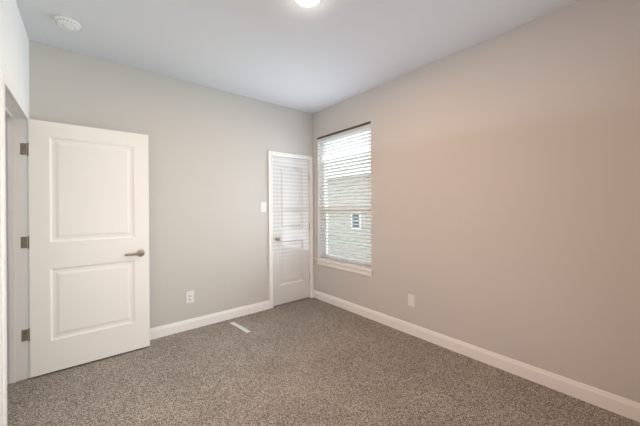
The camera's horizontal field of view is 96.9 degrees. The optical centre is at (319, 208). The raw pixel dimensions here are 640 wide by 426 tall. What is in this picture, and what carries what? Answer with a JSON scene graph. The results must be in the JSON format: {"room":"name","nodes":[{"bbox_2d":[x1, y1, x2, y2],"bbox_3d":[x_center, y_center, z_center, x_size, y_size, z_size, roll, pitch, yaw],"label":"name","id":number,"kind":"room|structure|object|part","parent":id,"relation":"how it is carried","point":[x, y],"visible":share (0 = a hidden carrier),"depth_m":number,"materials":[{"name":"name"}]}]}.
{"room":"empty bedroom","nodes":[
{"label":"empty bedroom","id":0,"kind":"room"},
{"bbox_2d":[0,0,29,425],"bbox_3d":[-1.244,-0.036,0.848,0.125,2.740,3.801,0,0,-39],"label":"wall","id":1,"kind":"structure","parent":0,"point":[14,52],"depth_m":1.84,"materials":[{"name":"white paint"}]},
{"bbox_2d":[0,68,29,425],"bbox_3d":[-2.083,0.290,1.869,0.149,2.100,0.971,0,0,-39],"label":"trim","id":2,"kind":"structure","parent":1,"relation":"attached to","point":[14,203],"depth_m":2.18,"materials":[{"name":"white wood"}]},
{"bbox_2d":[20,143,27,341],"bbox_3d":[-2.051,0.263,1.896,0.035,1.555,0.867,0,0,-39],"label":"doorway jamb hinge leaves","id":3,"kind":"object","parent":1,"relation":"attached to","point":[24,333],"visible":0.98,"depth_m":2.23,"materials":[{"name":"silver metal"}]},
{"bbox_2d":[27,119,149,377],"bbox_3d":[-1.974,0.310,2.491,0.834,2.030,0.133,0,0,-39],"label":"door","id":4,"kind":"structure","parent":1,"relation":"in","point":[88,243],"depth_m":2.44,"materials":[{"name":"painted wood"},{"name":"satin nickel"}]},
{"bbox_2d":[29,40,313,327],"bbox_3d":[-1.281,-0.035,3.362,3.266,2.740,0.125,0,0,-39],"label":"wall","id":5,"kind":"structure","parent":0,"point":[209,148],"depth_m":3.15,"materials":[{"name":"grey paint"}]},
{"bbox_2d":[186,291,193,303],"bbox_3d":[-1.438,0.981,3.140,0.082,0.132,0.008,0,0,-39],"label":"electrical outlet","id":6,"kind":"object","parent":5,"relation":"attached to","point":[189,296],"visible":1,"depth_m":3.13,"materials":[{"name":"white plastic"}]},
{"bbox_2d":[150,300,269,339],"bbox_3d":[-1.530,1.280,3.056,2.226,0.112,0.016,0,0,-39],"label":"baseboard","id":7,"kind":"structure","parent":5,"relation":"attached to","point":[169,329],"depth_m":3.24,"materials":[{"name":"white wood"}]},
{"bbox_2d":[260,202,265,211],"bbox_3d":[-0.739,-0.018,3.714,0.082,0.132,0.019,0,0,-39],"label":"light switch","id":8,"kind":"object","parent":5,"relation":"attached to","point":[262,206],"visible":1,"depth_m":3.71,"materials":[{"name":"white plastic"}]},
{"bbox_2d":[272,156,309,305],"bbox_3d":[-0.386,0.301,3.999,0.628,2.023,0.103,0,0,-39],"label":"closet door","id":9,"kind":"structure","parent":5,"relation":"in","point":[291,229],"depth_m":4.00,"materials":[{"name":"white wood"}]},
{"bbox_2d":[268,151,313,308],"bbox_3d":[-0.431,0.279,4.048,0.742,2.099,0.144,0,0,-39],"label":"trim","id":10,"kind":"structure","parent":5,"relation":"attached to","point":[285,155],"depth_m":3.88,"materials":[{"name":"white wood"}]},
{"bbox_2d":[16,0,579,113],"bbox_3d":[-0.870,-1.459,1.829,4.566,0.100,4.826,0,0,-39],"label":"ceiling","id":11,"kind":"structure","parent":0,"point":[322,55],"depth_m":2.33,"materials":[{"name":"white paint"}]},
{"bbox_2d":[54,15,80,30],"bbox_3d":[-1.893,-1.380,2.131,0.152,0.042,0.152,0,0,-39],"label":"smoke detector","id":12,"kind":"object","parent":11,"relation":"attached to","point":[67,23],"visible":1,"depth_m":2.10,"materials":[{"name":"white plastic"}]},
{"bbox_2d":[294,0,321,7],"bbox_3d":[-0.083,-1.409,1.897,0.196,0.011,0.196,0,0,-39],"label":"recessed light","id":13,"kind":"object","parent":11,"relation":"in","point":[307,3],"visible":1,"depth_m":1.94,"materials":[{"name":"white plastic"}]},
{"bbox_2d":[7,297,639,425],"bbox_3d":[-0.849,1.356,1.829,4.566,0.050,4.826,0,0,-39],"label":"floor","id":14,"kind":"structure","parent":0,"point":[308,361],"depth_m":2.13,"materials":[{"name":"grey carpet"}]},
{"bbox_2d":[230,322,250,332],"bbox_3d":[-0.898,1.327,3.177,0.380,0.004,0.048,0,0,45],"label":"paper strip","id":15,"kind":"object","parent":14,"relation":"on","point":[240,327],"visible":1,"depth_m":3.16,"materials":[{"name":"white paper"}]},
{"bbox_2d":[312,0,639,402],"bbox_3d":[1.166,-0.054,2.835,0.160,2.740,3.801,0,0,-39],"label":"wall","id":16,"kind":"structure","parent":0,"point":[505,193],"depth_m":2.22,"materials":[{"name":"grey paint"}]},
{"bbox_2d":[316,121,372,276],"bbox_3d":[0.335,-0.114,3.810,0.182,1.851,1.060,0,0,-39],"label":"window unit","id":17,"kind":"structure","parent":16,"relation":"in","point":[351,264],"depth_m":3.80,"materials":[{"name":"white plastic"}]},
{"bbox_3d":[0.316,0.771,3.789,0.117,0.082,1.060,0,0,-39],"label":"sill","id":18,"kind":"part","parent":17,"relation":"part of","materials":[{"name":"white wood"}]},
{"bbox_2d":[408,294,414,306],"bbox_3d":[0.959,0.962,2.976,0.008,0.132,0.082,0,0,-39],"label":"socket","id":19,"kind":"object","parent":16,"relation":"attached to","point":[411,302],"visible":1,"depth_m":2.97,"materials":[{"name":"white plastic"}]},
{"bbox_2d":[314,290,639,421],"bbox_3d":[1.069,1.261,2.827,0.015,0.112,3.676,0,0,-39],"label":"baseboard","id":20,"kind":"structure","parent":16,"relation":"attached to","point":[621,406],"depth_m":2.27,"materials":[{"name":"white wood"}]},
{"label":"outside","id":21,"kind":"structure","parent":0,"visible":0},
{"bbox_3d":[0.769,2.544,13.576,12.820,0.150,28.000,0,0,-39],"label":"ground","id":22,"kind":"structure","parent":21,"visible":0},
{"bbox_2d":[327,146,370,260],"bbox_3d":[2.835,-0.826,15.300,5.400,6.660,24.000,0,0,-39],"label":"house","id":23,"kind":"structure","parent":22,"relation":"on","point":[352,246],"depth_m":13.48,"materials":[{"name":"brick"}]}
]}

